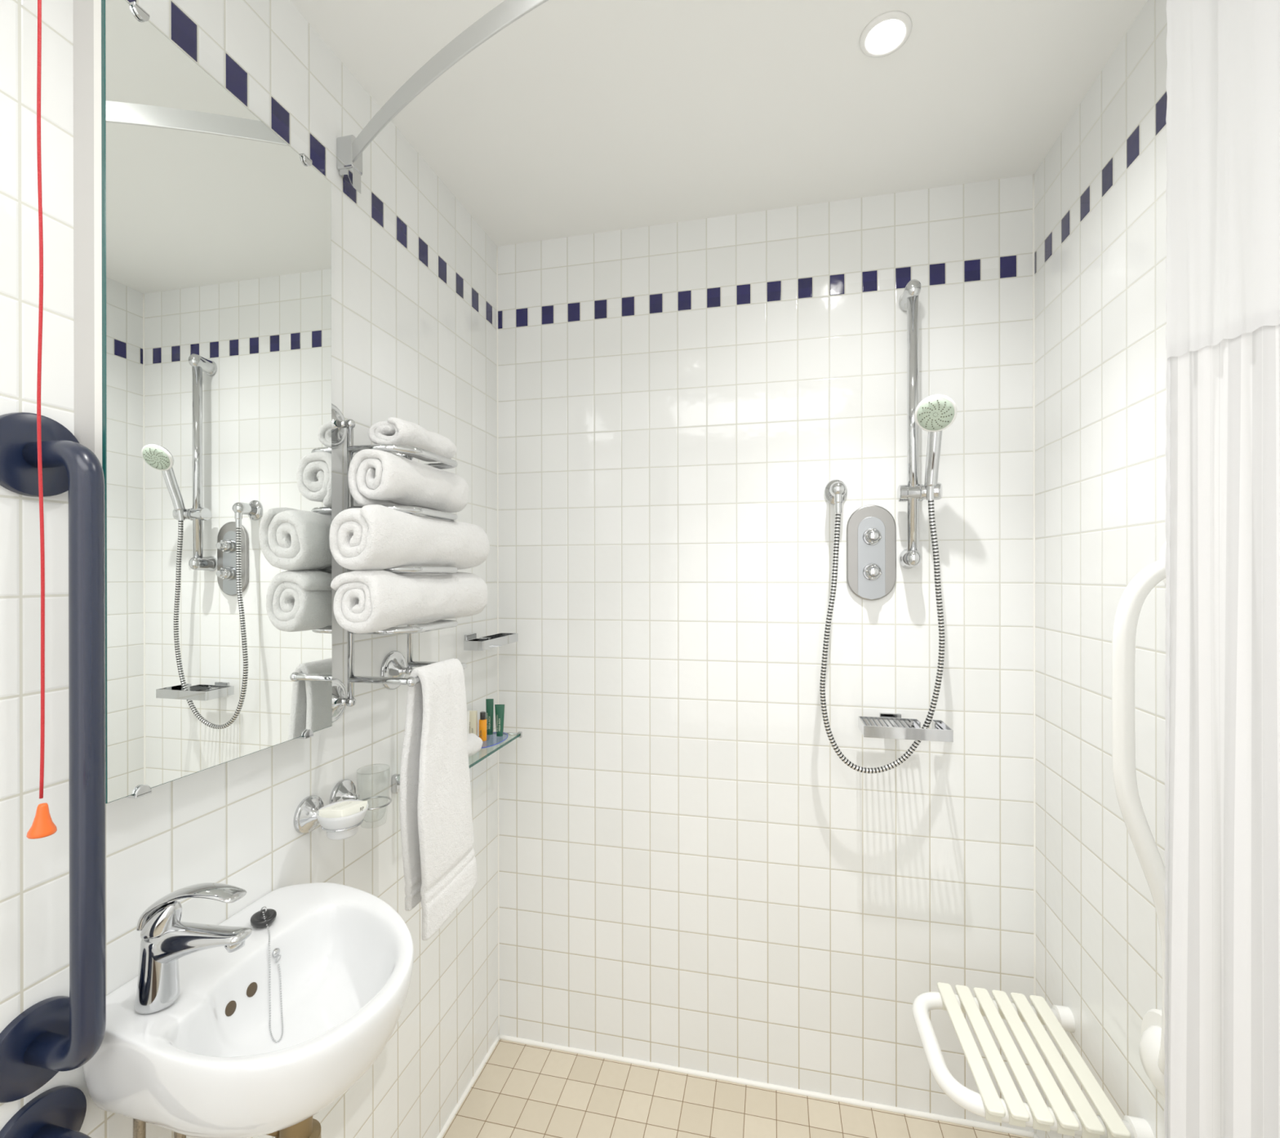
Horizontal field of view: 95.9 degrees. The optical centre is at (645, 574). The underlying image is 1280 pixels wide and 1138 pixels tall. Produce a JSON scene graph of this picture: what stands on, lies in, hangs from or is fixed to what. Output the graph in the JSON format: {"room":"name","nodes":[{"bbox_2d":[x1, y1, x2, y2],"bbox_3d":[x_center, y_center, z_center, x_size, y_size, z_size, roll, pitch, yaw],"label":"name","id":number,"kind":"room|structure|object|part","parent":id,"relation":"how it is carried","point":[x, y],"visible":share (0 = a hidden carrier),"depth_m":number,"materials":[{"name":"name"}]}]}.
{"room":"accessible bathroom","nodes":[
{"label":"accessible bathroom","id":0,"kind":"room"},
{"bbox_2d":[0,0,497,1137],"bbox_3d":[-0.722,0.187,0.414,0.100,2.189,2.450,0,0,12],"label":"wall","id":1,"kind":"structure","parent":0,"point":[414,313],"depth_m":0.91,"materials":[{"name":"white tile"}]},
{"bbox_2d":[0,1084,91,1137],"bbox_3d":[-0.585,0.872,0.585,0.091,0.665,0.085,0,0,12],"label":"grab rail","id":2,"kind":"object","parent":1,"relation":"attached to","point":[60,1111],"visible":1,"depth_m":0.60,"materials":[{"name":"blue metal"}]},
{"bbox_2d":[0,412,106,1102],"bbox_3d":[-0.589,0.181,0.585,0.087,0.693,0.085,0,0,12],"label":"grab rail","id":3,"kind":"object","parent":1,"relation":"attached to","point":[55,1034],"visible":0.99,"depth_m":0.57,"materials":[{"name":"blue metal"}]},
{"bbox_2d":[72,0,332,804],"bbox_3d":[-0.565,-0.195,0.784,0.048,0.892,0.326,0,0,12],"label":"wall mirror","id":4,"kind":"object","parent":1,"relation":"attached to","point":[202,237],"visible":0.98,"depth_m":0.72,"materials":[{"name":"grey mirror"}]},
{"bbox_2d":[83,882,413,1137],"bbox_3d":[-0.437,0.544,0.726,0.320,0.131,0.318,0,0,12],"label":"washbasin","id":5,"kind":"object","parent":1,"relation":"attached to","point":[207,1064],"visible":0.95,"depth_m":0.66,"materials":[{"name":"white ceramic"}]},
{"bbox_2d":[133,1118,146,1137],"bbox_3d":[-0.585,0.788,0.652,0.070,0.393,0.012,0,0,29],"label":"hose","id":6,"kind":"object","parent":5,"relation":"attached to","point":[139,1126],"visible":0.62,"depth_m":0.63,"materials":[{"name":"silver metal"}]},
{"bbox_2d":[173,1131,186,1137],"bbox_3d":[-0.563,0.788,0.677,0.099,0.394,0.017,0,0,29],"label":"hose","id":7,"kind":"object","parent":5,"relation":"attached to","point":[176,1135],"visible":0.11,"depth_m":0.65,"materials":[{"name":"silver metal"}]},
{"bbox_2d":[133,882,252,1013],"bbox_3d":[-0.502,0.412,0.643,0.128,0.134,0.038,0,0,3],"label":"mixer tap","id":8,"kind":"object","parent":5,"relation":"on","point":[166,939],"visible":1,"depth_m":0.63,"materials":[{"name":"silver metal"}]},
{"bbox_3d":[-0.540,0.382,0.644,0.037,0.037,0.036,0,0,-27],"label":"lever","id":9,"kind":"part","parent":8,"relation":"part of","materials":[{"name":"silver metal"}]},
{"bbox_3d":[-0.503,0.369,0.641,0.118,0.050,0.029,0,0,6],"label":"lever arm","id":10,"kind":"part","parent":8,"relation":"part of","materials":[{"name":"silver metal"}]},
{"bbox_3d":[-0.492,0.411,0.642,0.107,0.047,0.031,0,0,3],"label":"spout","id":11,"kind":"part","parent":8,"relation":"part of","materials":[{"name":"silver metal"}]},
{"bbox_2d":[250,906,283,1042],"bbox_3d":[-0.490,0.516,0.760,0.125,0.119,0.030,0,0,43],"label":"plug","id":12,"kind":"object","parent":5,"relation":"on","point":[264,917],"visible":1,"depth_m":0.78,"materials":[{"name":"black rubber"}]},
{"bbox_3d":[-0.484,0.518,0.753,0.018,0.115,0.106,0,0,-38],"label":"ball chain","id":13,"kind":"part","parent":12,"relation":"part of","materials":[{"name":"silver metal"}]},
{"bbox_2d":[266,1115,320,1137],"bbox_3d":[-0.500,0.698,0.732,0.190,0.184,0.054,0,0,12],"label":"trap","id":14,"kind":"object","parent":5,"relation":"attached to","point":[310,1127],"visible":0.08,"depth_m":0.71,"materials":[{"name":"gold metal"}]},
{"bbox_2d":[293,795,363,833],"bbox_3d":[-0.506,0.392,0.935,0.096,0.058,0.061,0,0,12],"label":"soap holder","id":15,"kind":"object","parent":1,"relation":"attached to","point":[305,820],"visible":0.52,"depth_m":0.93,"materials":[{"name":"silver metal"}]},
{"bbox_2d":[315,800,368,839],"bbox_3d":[-0.489,0.398,0.932,0.075,0.042,0.075,0,0,12],"label":"soap dish","id":16,"kind":"object","parent":15,"relation":"in","point":[339,823],"visible":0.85,"depth_m":0.91,"materials":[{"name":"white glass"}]},
{"bbox_2d":[318,800,367,817],"bbox_3d":[-0.488,0.381,0.932,0.046,0.026,0.057,0,0,16],"label":"soap bar","id":17,"kind":"object","parent":16,"relation":"in","point":[345,808],"visible":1,"depth_m":0.92,"materials":[{"name":"white"}]},
{"bbox_2d":[329,778,391,810],"bbox_3d":[-0.491,0.392,1.010,0.094,0.058,0.059,0,0,12],"label":"holder","id":18,"kind":"object","parent":1,"relation":"attached to","point":[344,789],"visible":0.67,"depth_m":1.01,"materials":[{"name":"silver metal"}]},
{"bbox_2d":[331,403,466,722],"bbox_3d":[-0.444,-0.020,1.058,0.166,0.550,0.247,0,0,12],"label":"towel rack","id":19,"kind":"object","parent":1,"relation":"attached to","point":[393,669],"visible":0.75,"depth_m":0.99,"materials":[{"name":"silver metal"}]},
{"bbox_3d":[-0.503,-0.020,0.984,0.010,0.478,0.010,0,0,12],"label":"post","id":20,"kind":"part","parent":19,"relation":"part of","materials":[{"name":"silver metal"}]},
{"bbox_2d":[347,448,468,512],"bbox_3d":[-0.429,-0.162,1.073,0.092,0.094,0.263,0,0,12],"label":"rolled towel","id":21,"kind":"object","parent":19,"relation":"on","point":[375,477],"visible":0.98,"depth_m":0.98,"materials":[{"name":"white fabric"}]},
{"bbox_2d":[330,569,488,633],"bbox_3d":[-0.416,0.042,1.074,0.097,0.103,0.369,0,0,12],"label":"rolled towel","id":22,"kind":"object","parent":19,"relation":"on","point":[366,601],"visible":0.99,"depth_m":0.95,"materials":[{"name":"white fabric"}]},
{"bbox_2d":[328,504,489,570],"bbox_3d":[-0.415,-0.059,1.069,0.097,0.105,0.373,0,0,12],"label":"rolled towel","id":23,"kind":"object","parent":19,"relation":"on","point":[371,536],"visible":1,"depth_m":0.94,"materials":[{"name":"white fabric"}]},
{"bbox_3d":[-0.470,-0.021,1.151,0.010,0.435,0.010,0,0,12],"label":"post","id":24,"kind":"part","parent":19,"relation":"part of","materials":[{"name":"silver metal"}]},
{"bbox_3d":[-0.389,0.178,0.959,0.017,0.017,0.017,0,0,12],"label":"bar knob","id":25,"kind":"part","parent":19,"relation":"part of","materials":[{"name":"silver metal"}]},
{"bbox_2d":[368,417,457,462],"bbox_3d":[-0.428,-0.247,1.073,0.081,0.053,0.177,0,0,12],"label":"rolled towel","id":26,"kind":"object","parent":19,"relation":"on","point":[397,431],"visible":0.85,"depth_m":1.01,"materials":[{"name":"white fabric"}]},
{"bbox_2d":[400,657,477,940],"bbox_3d":[-0.366,0.382,1.032,0.067,0.450,0.160,0,0,12],"label":"hand towel","id":27,"kind":"object","parent":19,"relation":"hanging from","point":[439,860],"visible":0.99,"depth_m":0.99,"materials":[{"name":"white fabric"}]},
{"bbox_2d":[337,0,548,193],"bbox_3d":[0.064,-0.721,0.720,1.345,0.090,0.162,0,0,21],"label":"rail","id":28,"kind":"object","parent":1,"relation":"attached to","point":[350,148],"visible":1,"depth_m":0.85,"materials":[{"name":"white metal"}]},
{"bbox_2d":[1164,0,1279,1137],"bbox_3d":[0.602,0.263,0.514,0.129,1.972,0.208,0,0,12],"label":"shower curtain","id":29,"kind":"object","parent":28,"relation":"hanging from","point":[1222,820],"visible":1,"depth_m":0.58,"materials":[{"name":"white fabric"}]},
{"bbox_3d":[0.590,-0.472,0.515,0.014,0.481,0.226,0,0,-11],"label":"voile panel","id":30,"kind":"part","parent":29,"relation":"part of","materials":[{"name":"white fabric"}]},
{"bbox_3d":[0.592,0.501,0.516,0.021,1.496,0.228,0,0,-15],"label":"striped panel","id":31,"kind":"part","parent":29,"relation":"part of","materials":[{"name":"white fabric"}]},
{"bbox_2d":[391,731,522,793],"bbox_3d":[-0.415,0.419,1.332,0.104,0.037,0.391,0,0,12],"label":"glass shelf","id":32,"kind":"object","parent":1,"relation":"attached to","point":[396,777],"visible":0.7,"depth_m":1.31,"materials":[{"name":"teal"}]},
{"bbox_2d":[466,733,482,756],"bbox_3d":[-0.414,0.388,1.271,0.053,0.048,0.135,0,0,12],"label":"rolled flannel","id":33,"kind":"object","parent":32,"relation":"on","point":[474,742],"visible":0.13,"depth_m":1.30,"materials":[{"name":"white fabric"}]},
{"bbox_2d":[478,732,507,748],"bbox_3d":[-0.394,0.413,1.443,0.083,0.002,0.143,0,0,12],"label":"tray","id":34,"kind":"object","parent":32,"relation":"on","point":[493,732],"visible":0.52,"depth_m":1.42,"materials":[{"name":"blue plastic"}]},
{"bbox_2d":[466,711,469,733],"bbox_3d":[-0.437,0.373,1.395,0.018,0.084,0.020,0,0,36],"label":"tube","id":35,"kind":"object","parent":34,"relation":"on","point":[468,712],"visible":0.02,"depth_m":1.39,"materials":[{"name":"white plastic"}]},
{"bbox_2d":[469,710,477,735],"bbox_3d":[-0.429,0.375,1.428,0.022,0.074,0.014,0,0,-3],"label":"carton","id":36,"kind":"object","parent":34,"relation":"on","point":[473,714],"visible":0.62,"depth_m":1.42,"materials":[{"name":"beige cardboard"}]},
{"bbox_2d":[479,711,486,741],"bbox_3d":[-0.405,0.377,1.435,0.019,0.070,0.020,0,0,12],"label":"shampoo bottle","id":37,"kind":"object","parent":34,"relation":"on","point":[482,721],"visible":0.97,"depth_m":1.43,"materials":[{"name":"orange plastic"}]},
{"bbox_2d":[485,698,493,734],"bbox_3d":[-0.403,0.367,1.490,0.018,0.091,0.021,0,0,29],"label":"tube","id":38,"kind":"object","parent":34,"relation":"on","point":[489,702],"visible":0.99,"depth_m":1.49,"materials":[{"name":"green plastic"}]},
{"bbox_2d":[494,704,504,736],"bbox_3d":[-0.374,0.372,1.476,0.018,0.080,0.020,0,0,43],"label":"tube","id":39,"kind":"object","parent":34,"relation":"on","point":[499,708],"visible":1,"depth_m":1.47,"materials":[{"name":"green plastic"}]},
{"bbox_3d":[-0.370,0.418,1.515,0.093,0.008,0.008,0,0,12],"label":"gallery arm","id":40,"kind":"part","parent":32,"relation":"part of","materials":[{"name":"silver metal"}]},
{"bbox_2d":[436,1034,499,1137],"bbox_3d":[-0.552,1.280,0.941,0.015,0.014,1.349,0,0,12],"label":"trim","id":41,"kind":"structure","parent":1,"relation":"attached to","point":[477,1073],"depth_m":1.43,"materials":[{"name":"white plastic"}]},
{"bbox_2d":[463,632,517,650],"bbox_3d":[-0.394,0.164,1.453,0.094,0.030,0.192,0,0,12],"label":"soap dish","id":42,"kind":"object","parent":1,"relation":"attached to","point":[471,642],"visible":1,"depth_m":1.42,"materials":[{"name":"silver metal"}]},
{"bbox_2d":[289,0,1147,246],"bbox_3d":[-0.027,-0.958,0.261,1.527,0.100,2.650,0,0,12],"label":"ceiling","id":43,"kind":"structure","parent":0,"point":[575,117],"depth_m":1.10,"materials":[{"name":"white paint"}]},
{"bbox_2d":[26,0,57,839],"bbox_3d":[-0.524,-0.341,0.499,0.060,1.133,0.060,0,0,12],"label":"pull cord","id":44,"kind":"object","parent":43,"relation":"hanging from","point":[42,826],"visible":1,"depth_m":0.50,"materials":[{"name":"red fabric"}]},
{"bbox_3d":[-0.524,-0.347,0.499,0.006,1.081,0.004,0,0,12],"label":"cord","id":45,"kind":"part","parent":44,"relation":"part of","materials":[{"name":"red fabric"}]},
{"bbox_2d":[859,10,911,57],"bbox_3d":[0.404,-0.906,0.973,0.082,0.006,0.082,0,0,12],"label":"recessed light","id":46,"kind":"object","parent":43,"relation":"in","point":[888,32],"visible":1,"depth_m":0.97,"materials":[{"name":"white plastic"}]},
{"bbox_2d":[441,1039,1031,1137],"bbox_3d":[-0.023,1.331,0.262,1.527,0.100,2.650,0,0,12],"label":"floor","id":47,"kind":"structure","parent":0,"point":[522,1090],"depth_m":1.38,"materials":[{"name":"beige tile"}]},
{"bbox_2d":[497,174,1034,1132],"bbox_3d":[0.249,0.185,1.507,1.527,2.189,0.100,0,0,12],"label":"wall","id":48,"kind":"structure","parent":0,"point":[693,875],"depth_m":1.45,"materials":[{"name":"white tile"}]},
{"bbox_2d":[496,246,499,1035],"bbox_3d":[-0.410,0.185,1.600,0.005,2.183,0.005,0,0,12],"label":"trim","id":49,"kind":"structure","parent":48,"relation":"attached to","point":[496,246],"depth_m":1.60,"materials":[{"name":"white"}]},
{"bbox_2d":[499,1034,1034,1137],"bbox_3d":[0.240,1.278,1.458,1.325,0.014,0.015,0,0,12],"label":"trim","id":50,"kind":"structure","parent":48,"relation":"attached to","point":[706,1074],"depth_m":1.43,"materials":[{"name":"white plastic"}]},
{"bbox_2d":[824,479,847,512],"bbox_3d":[0.455,-0.187,1.373,0.054,0.087,0.071,0,0,12],"label":"outlet","id":51,"kind":"object","parent":48,"relation":"attached to","point":[836,491],"visible":1,"depth_m":1.35,"materials":[{"name":"silver metal"}]},
{"bbox_2d":[846,505,896,600],"bbox_3d":[0.536,-0.052,1.364,0.112,0.229,0.055,0,0,12],"label":"shower valve","id":52,"kind":"object","parent":48,"relation":"attached to","point":[871,530],"visible":1,"depth_m":1.38,"materials":[{"name":"silver metal"}]},
{"bbox_3d":[0.535,-0.090,1.360,0.041,0.041,0.046,0,0,12],"label":"knob","id":53,"kind":"part","parent":52,"relation":"part of","materials":[{"name":"silver metal"}]},
{"bbox_3d":[0.540,-0.039,1.382,0.062,0.198,0.002,0,0,12],"label":"panel","id":54,"kind":"part","parent":52,"relation":"part of","materials":[{"name":"grey metal"}]},
{"bbox_3d":[0.535,-0.006,1.360,0.041,0.041,0.046,0,0,12],"label":"knob","id":55,"kind":"part","parent":52,"relation":"part of","materials":[{"name":"silver metal"}]},
{"bbox_2d":[857,712,953,742],"bbox_3d":[0.585,0.346,1.320,0.182,0.030,0.121,0,0,12],"label":"basket","id":56,"kind":"object","parent":48,"relation":"attached to","point":[887,725],"visible":0.97,"depth_m":1.28,"materials":[{"name":"silver metal"}]},
{"bbox_2d":[897,279,942,568],"bbox_3d":[0.631,-0.344,1.332,0.095,0.661,0.076,0,0,28],"label":"riser rail","id":57,"kind":"object","parent":48,"relation":"attached to","point":[913,492],"visible":0.97,"depth_m":1.32,"materials":[{"name":"silver metal"}]},
{"bbox_3d":[0.615,-0.345,1.329,0.025,0.623,0.025,0,0,12],"label":"rail","id":58,"kind":"part","parent":57,"relation":"part of","materials":[{"name":"silver metal"}]},
{"bbox_2d":[914,394,957,500],"bbox_3d":[0.621,-0.272,1.254,0.080,0.211,0.111,0,0,12],"label":"shower","id":59,"kind":"object","parent":57,"relation":"attached to","point":[935,413],"visible":1,"depth_m":1.24,"materials":[{"name":"silver metal"}]},
{"bbox_2d":[819,498,945,773],"bbox_3d":[0.539,0.144,1.325,0.269,0.625,0.026,0,0,12],"label":"shower hose","id":60,"kind":"object","parent":59,"relation":"attached to","point":[912,748],"visible":0.99,"depth_m":1.31,"materials":[{"name":"silver metal"}]},
{"bbox_3d":[0.632,-0.271,1.270,0.030,0.151,0.074,0,0,12],"label":"handle","id":61,"kind":"part","parent":59,"relation":"part of","materials":[{"name":"silver metal"}]},
{"bbox_2d":[1032,174,1035,1133],"bbox_3d":[0.885,0.183,1.315,0.006,2.183,0.006,0,0,12],"label":"trim","id":62,"kind":"structure","parent":48,"relation":"attached to","point":[1033,272],"depth_m":1.31,"materials":[{"name":"white plastic"}]},
{"bbox_2d":[1034,0,1167,1137],"bbox_3d":[0.672,0.185,0.108,0.100,2.189,2.450,0,0,12],"label":"wall","id":63,"kind":"structure","parent":0,"point":[1100,202],"depth_m":1.04,"materials":[{"name":"white tile"}]},
{"bbox_2d":[911,982,1154,1137],"bbox_3d":[0.676,0.894,1.069,0.306,0.044,0.304,0,0,12],"label":"shower bench","id":64,"kind":"object","parent":63,"relation":"attached to","point":[1082,1121],"visible":1,"depth_m":1.02,"materials":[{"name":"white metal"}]},
{"bbox_2d":[1111,541,1166,1102],"bbox_3d":[0.742,0.371,0.862,0.095,0.848,0.136,0,0,12],"label":"grab rail","id":65,"kind":"object","parent":63,"relation":"attached to","point":[1152,1051],"visible":0.57,"depth_m":0.84,"materials":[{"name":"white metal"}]}
]}

